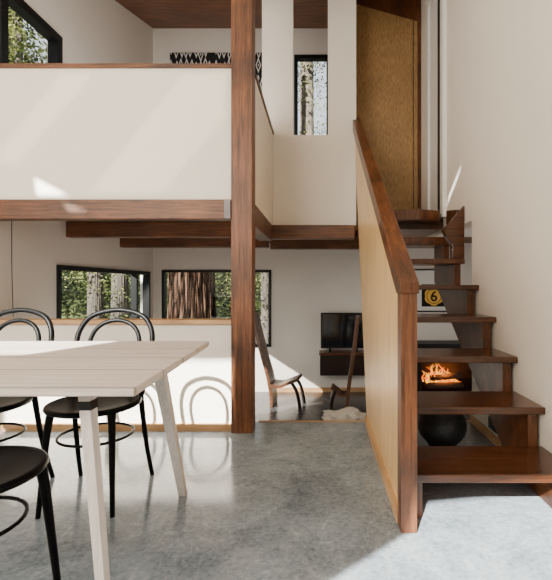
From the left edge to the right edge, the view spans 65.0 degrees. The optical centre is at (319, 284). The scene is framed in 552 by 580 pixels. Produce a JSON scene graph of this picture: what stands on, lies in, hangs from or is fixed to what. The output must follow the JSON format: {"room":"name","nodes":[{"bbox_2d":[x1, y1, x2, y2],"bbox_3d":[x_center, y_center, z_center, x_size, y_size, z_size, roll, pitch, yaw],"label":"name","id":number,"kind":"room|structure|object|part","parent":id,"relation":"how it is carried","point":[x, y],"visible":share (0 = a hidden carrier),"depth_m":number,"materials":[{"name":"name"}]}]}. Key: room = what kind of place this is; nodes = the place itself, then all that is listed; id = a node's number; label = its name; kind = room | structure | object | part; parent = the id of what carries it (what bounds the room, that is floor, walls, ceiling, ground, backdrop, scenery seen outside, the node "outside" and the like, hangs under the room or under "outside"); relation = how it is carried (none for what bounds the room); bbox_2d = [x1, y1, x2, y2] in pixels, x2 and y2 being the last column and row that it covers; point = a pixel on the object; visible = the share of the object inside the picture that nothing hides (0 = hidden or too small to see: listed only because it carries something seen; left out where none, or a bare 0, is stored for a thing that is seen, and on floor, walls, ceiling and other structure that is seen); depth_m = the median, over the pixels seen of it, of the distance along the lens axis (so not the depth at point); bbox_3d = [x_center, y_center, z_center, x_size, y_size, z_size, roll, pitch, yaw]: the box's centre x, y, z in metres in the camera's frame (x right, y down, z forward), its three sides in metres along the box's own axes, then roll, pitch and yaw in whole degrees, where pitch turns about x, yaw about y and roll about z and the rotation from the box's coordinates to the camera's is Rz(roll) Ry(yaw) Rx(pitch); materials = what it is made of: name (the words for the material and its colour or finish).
{"room":"dining room","nodes":[
{"label":"dining room","id":0,"kind":"room"},
{"bbox_2d":[0,0,152,318],"bbox_3d":[-2.390,-1.095,4.550,0.120,5.170,2.900,0,0,0],"label":"wall","id":1,"kind":"structure","parent":0,"point":[91,31],"depth_m":4.05,"materials":[{"name":"white paint"}]},
{"bbox_2d":[0,0,62,62],"bbox_3d":[-2.355,-1.650,3.490,0.090,1.140,0.740,0,0,0],"label":"window","id":2,"kind":"structure","parent":1,"relation":"in","point":[55,41],"depth_m":3.44,"materials":[{"name":"black metal"}]},
{"bbox_2d":[56,265,149,318],"bbox_3d":[-2.355,0.270,4.830,0.090,0.900,2.060,0,0,0],"label":"window","id":3,"kind":"structure","parent":1,"relation":"in","point":[59,268],"depth_m":5.17,"materials":[{"name":"black metal"}]},
{"bbox_2d":[66,222,230,237],"bbox_3d":[-1.465,-0.510,3.990,1.730,0.140,0.100,0,0,0],"label":"timber beam","id":4,"kind":"structure","parent":1,"relation":"attached to","point":[73,229],"depth_m":3.94,"materials":[{"name":"brown wood"}]},
{"bbox_2d":[120,238,268,247],"bbox_3d":[-1.465,-0.510,5.050,1.730,0.140,0.100,0,0,0],"label":"timber beam","id":5,"kind":"structure","parent":1,"relation":"attached to","point":[124,242],"depth_m":5.00,"materials":[{"name":"brown wood"}]},
{"bbox_2d":[0,69,230,199],"bbox_3d":[-1.470,-1.045,3.030,1.720,0.910,0.100,0,0,0],"label":"wall","id":6,"kind":"structure","parent":0,"point":[65,133],"depth_m":2.98,"materials":[{"name":"white paint"}]},
{"bbox_2d":[0,63,230,68],"bbox_3d":[-1.470,-1.515,3.030,1.720,0.030,0.130,0,0,0],"label":"trim","id":7,"kind":"structure","parent":6,"relation":"on","point":[2,65],"depth_m":2.96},
{"bbox_2d":[0,324,230,422],"bbox_3d":[-1.475,0.647,3.070,1.710,0.745,0.100,0,0,0],"label":"wall","id":8,"kind":"structure","parent":0,"point":[200,387],"depth_m":3.02,"materials":[{"name":"white paint"}]},
{"bbox_2d":[0,423,230,430],"bbox_3d":[-1.472,0.995,3.010,1.715,0.050,0.020,0,0,0],"label":"baseboard","id":9,"kind":"structure","parent":8,"relation":"attached to","point":[30,426],"depth_m":3.00,"materials":[{"name":"brown wood"}]},
{"bbox_2d":[0,319,230,323],"bbox_3d":[-1.472,0.260,3.070,1.715,0.030,0.150,0,0,0],"label":"trim","id":10,"kind":"structure","parent":8,"relation":"on","point":[36,321],"depth_m":3.00,"materials":[{"name":"brown wood"}]},
{"bbox_2d":[115,0,327,27],"bbox_3d":[0.135,-3.213,4.575,5.130,1.126,3.150,0,0,0],"label":"ceiling","id":11,"kind":"structure","parent":0,"point":[155,13],"depth_m":5.35,"materials":[{"name":"brown wood"}]},
{"bbox_2d":[67,221,471,242],"bbox_3d":[0.135,-0.608,4.540,4.930,0.045,2.920,0,0,0],"label":"floor","id":12,"kind":"structure","parent":0,"point":[466,239],"depth_m":3.96,"materials":[{"name":"brown wood"}]},
{"bbox_2d":[11,221,13,315],"bbox_3d":[-2.260,-0.175,3.160,0.016,0.810,0.005,0,0,0],"label":"hanging cord","id":13,"kind":"object","parent":12,"relation":"hanging from","point":[11,221],"visible":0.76,"depth_m":3.16,"materials":[{"name":"black metal"}]},
{"bbox_2d":[272,225,354,239],"bbox_3d":[-0.120,-0.522,4.280,0.920,0.135,0.120,0,0,0],"label":"timber beam","id":14,"kind":"structure","parent":12,"relation":"attached to","point":[279,232],"depth_m":4.22,"materials":[{"name":"brown wood"}]},
{"bbox_2d":[270,235,358,249],"bbox_3d":[0.160,-0.500,5.050,1.480,0.160,0.100,0,0,0],"label":"timber beam","id":15,"kind":"structure","parent":12,"relation":"attached to","point":[274,244],"depth_m":5.00,"materials":[{"name":"brown wood"}]},
{"bbox_2d":[0,422,551,579],"bbox_3d":[-1.935,1.320,0.800,6.130,0.600,4.800,0,0,0],"label":"floor","id":16,"kind":"structure","parent":0,"point":[277,500],"depth_m":1.89,"materials":[{"name":"concrete"}]},
{"bbox_2d":[0,308,54,477],"bbox_3d":[-1.618,0.573,2.085,0.422,0.902,0.492,0,0,3],"label":"dining chair","id":17,"kind":"object","parent":16,"relation":"on","point":[6,403],"visible":0.56,"depth_m":2.23,"materials":[{"name":"black paint"}]},
{"bbox_3d":[-1.620,0.569,2.050,0.422,0.029,0.422,0,0,3],"label":"seat","id":18,"kind":"part","parent":17,"relation":"part of","materials":[{"name":"black paint"}]},
{"bbox_3d":[-1.435,0.793,2.229,0.028,0.461,0.137,0,0,11],"label":"leg","id":19,"kind":"part","parent":17,"relation":"part of","materials":[{"name":"black paint"}]},
{"bbox_2d":[0,445,60,579],"bbox_3d":[-1.095,0.573,1.296,0.492,0.902,0.422,0,0,10],"label":"dining chair","id":20,"kind":"object","parent":16,"relation":"on","point":[19,464],"visible":1,"depth_m":1.39,"materials":[{"name":"black paint"}]},
{"bbox_3d":[-1.060,0.569,1.290,0.422,0.029,0.422,0,0,10],"label":"seat","id":21,"kind":"part","parent":20,"relation":"part of","materials":[{"name":"black paint"}]},
{"bbox_3d":[-0.891,0.799,1.408,0.085,0.445,0.036,0,0,-17],"label":"leg","id":22,"kind":"part","parent":20,"relation":"part of","materials":[{"name":"black paint"}]},
{"bbox_2d":[35,307,154,518],"bbox_3d":[-1.081,0.573,2.095,0.422,0.902,0.492,0,0,-2],"label":"dining chair","id":23,"kind":"object","parent":16,"relation":"on","point":[64,407],"visible":0.67,"depth_m":2.04,"materials":[{"name":"black paint"}]},
{"bbox_3d":[-1.216,0.799,1.907,0.038,0.445,0.084,0,0,16],"label":"leg","id":24,"kind":"part","parent":23,"relation":"part of","materials":[{"name":"black paint"}]},
{"bbox_3d":[-1.264,0.793,2.241,0.029,0.461,0.135,0,0,-12],"label":"leg","id":25,"kind":"part","parent":23,"relation":"part of","materials":[{"name":"black paint"}]},
{"bbox_3d":[-1.080,0.569,2.060,0.422,0.029,0.422,0,0,-2],"label":"seat","id":26,"kind":"part","parent":23,"relation":"part of","materials":[{"name":"black paint"}]},
{"bbox_3d":[-0.928,0.799,1.920,0.036,0.445,0.085,0,0,-30],"label":"leg","id":27,"kind":"part","parent":23,"relation":"part of","materials":[{"name":"black paint"}]},
{"bbox_3d":[-0.912,0.793,2.255,0.028,0.461,0.137,0,0,6],"label":"leg","id":28,"kind":"part","parent":23,"relation":"part of","materials":[{"name":"black paint"}]},
{"bbox_2d":[0,341,208,579],"bbox_3d":[-1.544,0.645,1.618,2.113,0.750,0.976,0,0,0],"label":"dining table","id":29,"kind":"object","parent":16,"relation":"on","point":[87,371],"visible":1,"depth_m":1.37,"materials":[{"name":"white wood"}]},
{"bbox_3d":[-0.641,0.657,1.240,0.164,0.726,0.051,0,0,32],"label":"leg","id":30,"kind":"part","parent":29,"relation":"part of","materials":[{"name":"beige wood"}]},
{"bbox_3d":[-0.673,0.657,1.932,0.051,0.726,0.349,0,0,0],"label":"leg","id":31,"kind":"part","parent":29,"relation":"part of","materials":[{"name":"beige wood"}]},
{"bbox_2d":[224,0,254,432],"bbox_3d":[-0.560,-0.810,3.019,0.189,3.660,0.162,0,0,0],"label":"timber post","id":32,"kind":"object","parent":16,"relation":"on","point":[240,209],"visible":1,"depth_m":2.96,"materials":[{"name":"brown wood"}]},
{"bbox_2d":[255,205,271,240],"bbox_3d":[-0.535,-0.509,3.652,0.130,0.158,1.095,0,0,0],"label":"timber beam","id":33,"kind":"structure","parent":32,"relation":"attached to","point":[263,227],"depth_m":3.64,"materials":[{"name":"brown wood"}]},
{"bbox_2d":[255,79,272,224],"bbox_3d":[-0.500,-1.045,3.705,0.060,0.910,1.190,0,0,0],"label":"wall","id":34,"kind":"structure","parent":33,"relation":"on","point":[263,132],"depth_m":3.58,"materials":[{"name":"white paint"}]},
{"bbox_2d":[255,73,273,134],"bbox_3d":[-0.500,-1.515,3.705,0.080,0.030,1.190,0,0,0],"label":"trim","id":35,"kind":"structure","parent":34,"relation":"attached to","point":[256,77],"depth_m":3.54,"materials":[{"name":"brown wood"}]},
{"bbox_2d":[258,420,469,421],"bbox_3d":[0.335,1.048,3.212,1.590,0.064,0.025,0,0,0],"label":"trim","id":36,"kind":"structure","parent":16,"relation":"attached to","point":[259,420],"depth_m":3.20,"materials":[{"name":"brown wood"}]},
{"bbox_2d":[417,415,466,445],"bbox_3d":[0.770,0.876,2.720,0.304,0.287,0.304,0,0,0],"label":"round pot","id":37,"kind":"object","parent":16,"relation":"on","point":[437,430],"visible":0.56,"depth_m":2.60,"materials":[{"name":"metal"}]},
{"bbox_2d":[353,117,551,532],"bbox_3d":[0.726,-0.349,3.272,0.800,2.738,3.035,0,0,0],"label":"staircase","id":38,"kind":"structure","parent":16,"relation":"on","point":[390,287],"depth_m":2.30,"materials":[{"name":"brown wood"}]},
{"bbox_3d":[0.366,-0.300,3.100,0.044,2.640,2.520,0,0,0],"label":"panel","id":39,"kind":"part","parent":38,"relation":"part of","materials":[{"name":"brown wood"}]},
{"bbox_3d":[0.366,-0.842,3.078,0.080,1.753,2.645,0,0,0],"label":"handrail","id":40,"kind":"part","parent":38,"relation":"part of","materials":[{"name":"brown wood"}]},
{"bbox_3d":[0.366,0.505,1.805,0.068,1.030,0.080,0,0,0],"label":"newel post","id":41,"kind":"part","parent":38,"relation":"part of","materials":[{"name":"brown wood"}]},
{"bbox_2d":[262,0,355,225],"bbox_3d":[-0.110,-1.827,4.340,0.940,2.453,0.080,0,0,0],"label":"wall","id":42,"kind":"structure","parent":0,"point":[314,176],"depth_m":4.30,"materials":[{"name":"white paint"}]},
{"bbox_2d":[153,28,471,391],"bbox_3d":[0.125,-1.095,6.060,5.150,5.170,0.120,0,0,0],"label":"wall","id":43,"kind":"structure","parent":0,"point":[305,284],"depth_m":6.00,"materials":[{"name":"white paint"}]},
{"bbox_2d":[170,52,261,89],"bbox_3d":[-1.440,-2.450,5.970,1.280,1.540,0.030,0,0,0],"label":"wall hanging","id":44,"kind":"object","parent":43,"relation":"attached to","point":[175,57],"depth_m":5.95},
{"bbox_2d":[162,270,270,346],"bbox_3d":[-1.440,0.325,6.020,1.520,1.070,0.100,0,0,0],"label":"window","id":45,"kind":"structure","parent":43,"relation":"in","point":[164,272],"depth_m":5.97,"materials":[{"name":"black metal"}]},
{"bbox_2d":[294,55,327,134],"bbox_3d":[-0.110,-2.540,6.020,0.500,1.320,0.100,0,0,0],"label":"window","id":46,"kind":"structure","parent":43,"relation":"in","point":[297,58],"depth_m":5.97,"materials":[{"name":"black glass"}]},
{"bbox_2d":[277,387,365,391],"bbox_3d":[0.290,1.460,5.990,1.900,0.060,0.020,0,0,0],"label":"baseboard","id":47,"kind":"structure","parent":43,"relation":"attached to","point":[283,389],"depth_m":5.98,"materials":[{"name":"brown wood"}]},
{"bbox_2d":[319,350,364,375],"bbox_3d":[0.335,1.058,5.853,0.694,0.305,0.275,0,0,0],"label":"media console","id":48,"kind":"object","parent":43,"relation":"attached to","point":[335,362],"visible":0.7,"depth_m":5.72,"materials":[{"name":"brown wood"}]},
{"bbox_3d":[0.170,1.070,5.732,0.320,0.260,0.015,0,0,0],"label":"door","id":49,"kind":"part","parent":48,"relation":"part of","materials":[{"name":"brown wood"}]},
{"bbox_2d":[321,313,363,351],"bbox_3d":[0.315,0.639,5.820,0.610,0.529,0.060,0,0,0],"label":"television","id":50,"kind":"object","parent":48,"relation":"on","point":[337,329],"visible":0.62,"depth_m":5.80,"materials":[{"name":"black plastic"}]},
{"bbox_3d":[0.500,1.070,5.732,0.320,0.260,0.015,0,0,0],"label":"door","id":51,"kind":"part","parent":48,"relation":"part of","materials":[{"name":"brown wood"}]},
{"bbox_2d":[414,269,446,311],"bbox_3d":[1.585,0.077,5.975,0.590,0.595,0.040,0,0,0],"label":"framed print","id":52,"kind":"object","parent":43,"relation":"attached to","point":[427,300],"visible":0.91,"depth_m":5.99,"materials":[{"name":"white paper"}]},
{"bbox_2d":[255,392,469,421],"bbox_3d":[0.135,1.540,4.650,5.130,0.100,2.900,0,0,0],"label":"floor","id":53,"kind":"structure","parent":0,"point":[286,407],"depth_m":5.32,"materials":[{"name":"grey concrete"}]},
{"bbox_2d":[255,312,305,408],"bbox_3d":[-0.517,0.920,5.349,0.644,1.146,0.320,0,0,9],"label":"lounge chair","id":54,"kind":"object","parent":53,"relation":"on","point":[273,384],"visible":0.98,"depth_m":5.30,"materials":[{"name":"brown wood"}]},
{"bbox_3d":[-0.427,1.187,5.336,0.368,0.125,0.320,0,0,9],"label":"seat","id":55,"kind":"part","parent":54,"relation":"part of","materials":[{"name":"brown wood"}]},
{"bbox_3d":[-0.293,1.325,5.178,0.152,0.336,0.044,0,0,9],"label":"leg","id":56,"kind":"part","parent":54,"relation":"part of","materials":[{"name":"brown wood"}]},
{"bbox_3d":[-0.253,1.325,5.447,0.152,0.336,0.044,0,0,9],"label":"leg","id":57,"kind":"part","parent":54,"relation":"part of","materials":[{"name":"brown wood"}]},
{"bbox_2d":[329,315,359,409],"bbox_3d":[0.269,0.920,4.860,0.351,1.143,0.240,0,0,4],"label":"lounge chair","id":58,"kind":"object","parent":53,"relation":"on","point":[335,389],"visible":0.8,"depth_m":4.74,"materials":[{"name":"brown wood"}]},
{"bbox_3d":[0.140,1.327,4.798,0.101,0.329,0.044,0,0,4],"label":"leg","id":59,"kind":"part","parent":58,"relation":"part of","materials":[{"name":"brown wood"}]},
{"bbox_3d":[0.224,1.188,4.864,0.203,0.122,0.168,0,0,4],"label":"seat","id":60,"kind":"part","parent":58,"relation":"part of","materials":[{"name":"brown wood"}]},
{"bbox_2d":[322,407,366,419],"bbox_3d":[0.263,1.394,4.574,0.495,0.190,0.248,0,0,0],"label":"sheepskin","id":61,"kind":"object","parent":53,"relation":"on","point":[347,413],"visible":0.62,"depth_m":4.53,"materials":[{"name":"beige fur"}]},
{"bbox_2d":[417,340,471,390],"bbox_3d":[1.845,1.130,5.808,1.250,0.720,0.375,0,0,0],"label":"fireplace","id":62,"kind":"object","parent":53,"relation":"on","point":[422,368],"visible":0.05,"depth_m":5.98,"materials":[{"name":"black metal"}]},
{"bbox_2d":[423,382,463,388],"bbox_3d":[1.690,1.379,5.896,0.540,0.082,0.082,0,0,1],"label":"log","id":63,"kind":"object","parent":62,"relation":"in","point":[425,386],"visible":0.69,"depth_m":5.87,"materials":[{"name":"brown wood"}]},
{"bbox_2d":[422,365,458,382],"bbox_3d":[1.651,1.192,5.880,0.530,0.291,0.139,0,0,0],"label":"flames","id":64,"kind":"object","parent":63,"relation":"on","point":[431,370],"visible":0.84,"depth_m":5.86,"materials":[{"name":"orange"}]},
{"bbox_2d":[427,382,461,388],"bbox_3d":[1.680,1.354,5.801,0.442,0.092,0.082,0,0,0],"label":"log","id":65,"kind":"object","parent":62,"relation":"in","point":[437,385],"visible":1,"depth_m":5.77,"materials":[{"name":"brown wood"}]},
{"bbox_2d":[429,372,461,380],"bbox_3d":[1.710,1.244,5.846,0.431,0.132,0.082,0,0,4],"label":"log","id":66,"kind":"object","parent":62,"relation":"in","point":[456,375],"visible":1,"depth_m":5.81,"materials":[{"name":"brown wood"}]},
{"bbox_2d":[464,226,471,236],"bbox_3d":[1.915,-0.570,4.010,1.370,0.060,1.620,0,0,0],"label":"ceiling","id":67,"kind":"structure","parent":0,"point":[467,231],"depth_m":4.42,"materials":[{"name":"white paint"}]},
{"bbox_2d":[421,0,551,452],"bbox_3d":[1.180,-1.280,1.665,0.100,4.600,6.530,0,0,0],"label":"wall","id":68,"kind":"structure","parent":0,"point":[499,52],"depth_m":2.62,"materials":[{"name":"white paint"}]},
{"bbox_2d":[426,0,446,217],"bbox_3d":[1.163,-1.765,4.150,0.135,2.310,0.620,0,0,0],"label":"door","id":69,"kind":"structure","parent":68,"relation":"in","point":[436,10],"depth_m":4.13,"materials":[{"name":"white paint"}]},
{"bbox_3d":[1.139,-1.730,4.225,0.042,2.180,0.270,0,0,0],"label":"panel","id":70,"kind":"part","parent":69,"relation":"part of","materials":[{"name":"white paint"}]},
{"bbox_2d":[470,415,501,445],"bbox_3d":[1.123,0.993,0.800,0.015,0.055,4.800,0,0,0],"label":"baseboard","id":71,"kind":"structure","parent":68,"relation":"attached to","point":[483,429],"depth_m":2.90,"materials":[{"name":"brown wood"}]},
{"bbox_2d":[488,416,496,433],"bbox_3d":[1.122,0.907,2.790,0.014,0.075,0.140,0,0,0],"label":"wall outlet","id":72,"kind":"object","parent":68,"relation":"attached to","point":[490,424],"visible":0.6,"depth_m":2.81,"materials":[{"name":"black plastic"}]},
{"bbox_3d":[0.355,-2.095,5.190,0.030,2.970,1.620,0,0,0],"label":"wall","id":73,"kind":"structure","parent":0,"visible":0},
{"bbox_2d":[355,0,420,230],"bbox_3d":[0.750,-1.945,4.830,0.760,2.670,0.060,0,0,0],"label":"door","id":74,"kind":"structure","parent":73,"relation":"in","point":[388,32],"depth_m":4.81,"materials":[{"name":"brown wood"}]},
{"label":"outside","id":75,"kind":"structure","parent":0,"visible":0},
{"bbox_3d":[-2.000,2.022,17.300,40.000,0.327,22.000,0,0,0],"label":"ground","id":76,"kind":"structure","parent":75,"visible":0},
{"bbox_2d":[9,8,10,50],"bbox_3d":[-9.025,-3.809,12.089,2.886,12.041,3.024,0,0,0],"label":"tree","id":77,"kind":"object","parent":76,"relation":"on","point":[9,8],"visible":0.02,"depth_m":12.21,"materials":[{"name":"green plant"}]},
{"bbox_2d":[11,14,14,60],"bbox_3d":[-10.960,-3.788,15.056,2.709,12.083,2.560,0,0,-34],"label":"tree","id":78,"kind":"object","parent":76,"relation":"on","point":[13,14],"visible":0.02,"depth_m":15.00,"materials":[{"name":"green plant"}]},
{"bbox_2d":[9,7,46,62],"bbox_3d":[-7.066,-3.830,9.973,3.210,12.000,3.125,0,0,-31],"label":"tree","id":79,"kind":"object","parent":76,"relation":"on","point":[21,36],"visible":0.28,"depth_m":9.93,"materials":[{"name":"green plant"}]},
{"bbox_2d":[63,271,130,318],"bbox_3d":[-4.704,-3.830,8.971,2.478,12.000,2.630,0,0,-23],"label":"tree","id":80,"kind":"object","parent":76,"relation":"on","point":[95,280],"visible":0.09,"depth_m":8.87,"materials":[{"name":"grey plant"}]},
{"bbox_2d":[74,273,139,318],"bbox_3d":[-5.505,-3.754,11.746,2.722,12.152,2.698,0,0,-18],"label":"tree","id":81,"kind":"object","parent":76,"relation":"on","point":[121,302],"visible":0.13,"depth_m":11.42,"materials":[{"name":"grey plant"}]},
{"bbox_2d":[62,271,260,318],"bbox_3d":[-7.002,-0.785,13.031,24.308,5.876,16.264,0,0,0],"label":"undergrowth","id":82,"kind":"object","parent":76,"relation":"on","point":[66,309],"visible":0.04,"depth_m":19.31,"materials":[{"name":"green plant"}]},
{"bbox_2d":[167,273,216,318],"bbox_3d":[-2.371,-2.330,8.500,2.501,9.000,2.704,0,0,-18],"label":"tree","id":83,"kind":"object","parent":76,"relation":"on","point":[190,295],"visible":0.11,"depth_m":8.23,"materials":[{"name":"brown plant"}]},
{"bbox_2d":[215,273,260,314],"bbox_3d":[-1.962,-2.330,12.418,2.455,9.000,2.484,0,0,36],"label":"tree","id":84,"kind":"object","parent":76,"relation":"on","point":[215,273],"visible":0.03,"depth_m":12.38,"materials":[{"name":"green plant"}]},
{"bbox_2d":[219,273,268,342],"bbox_3d":[-1.321,-2.330,9.339,2.081,9.000,2.266,0,0,0],"label":"tree","id":85,"kind":"object","parent":76,"relation":"on","point":[264,288],"visible":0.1,"depth_m":9.31,"materials":[{"name":"grey plant"}]},
{"bbox_2d":[298,62,325,134],"bbox_3d":[-0.195,-4.330,11.465,2.520,13.000,2.802,0,0,36],"label":"tree","id":86,"kind":"object","parent":76,"relation":"on","point":[306,89],"visible":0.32,"depth_m":11.24,"materials":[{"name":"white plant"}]},
{"bbox_2d":[298,62,325,134],"bbox_3d":[0.686,-4.330,16.222,3.145,13.000,3.326,0,0,35],"label":"tree","id":87,"kind":"object","parent":76,"relation":"on","point":[298,62],"visible":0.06,"depth_m":16.19,"materials":[{"name":"green plant"}]},
{"bbox_3d":[-2.865,-1.255,3.040,1.070,4.750,0.080,0,0,0],"label":"wall","id":88,"kind":"structure","parent":0,"visible":0},
{"bbox_2d":[0,199,230,220],"bbox_3d":[-1.472,-0.521,3.005,1.717,0.133,0.110,0,0,0],"label":"timber beam","id":89,"kind":"structure","parent":88,"relation":"attached to","point":[10,209],"depth_m":2.95,"materials":[{"name":"brown wood"}]}
]}

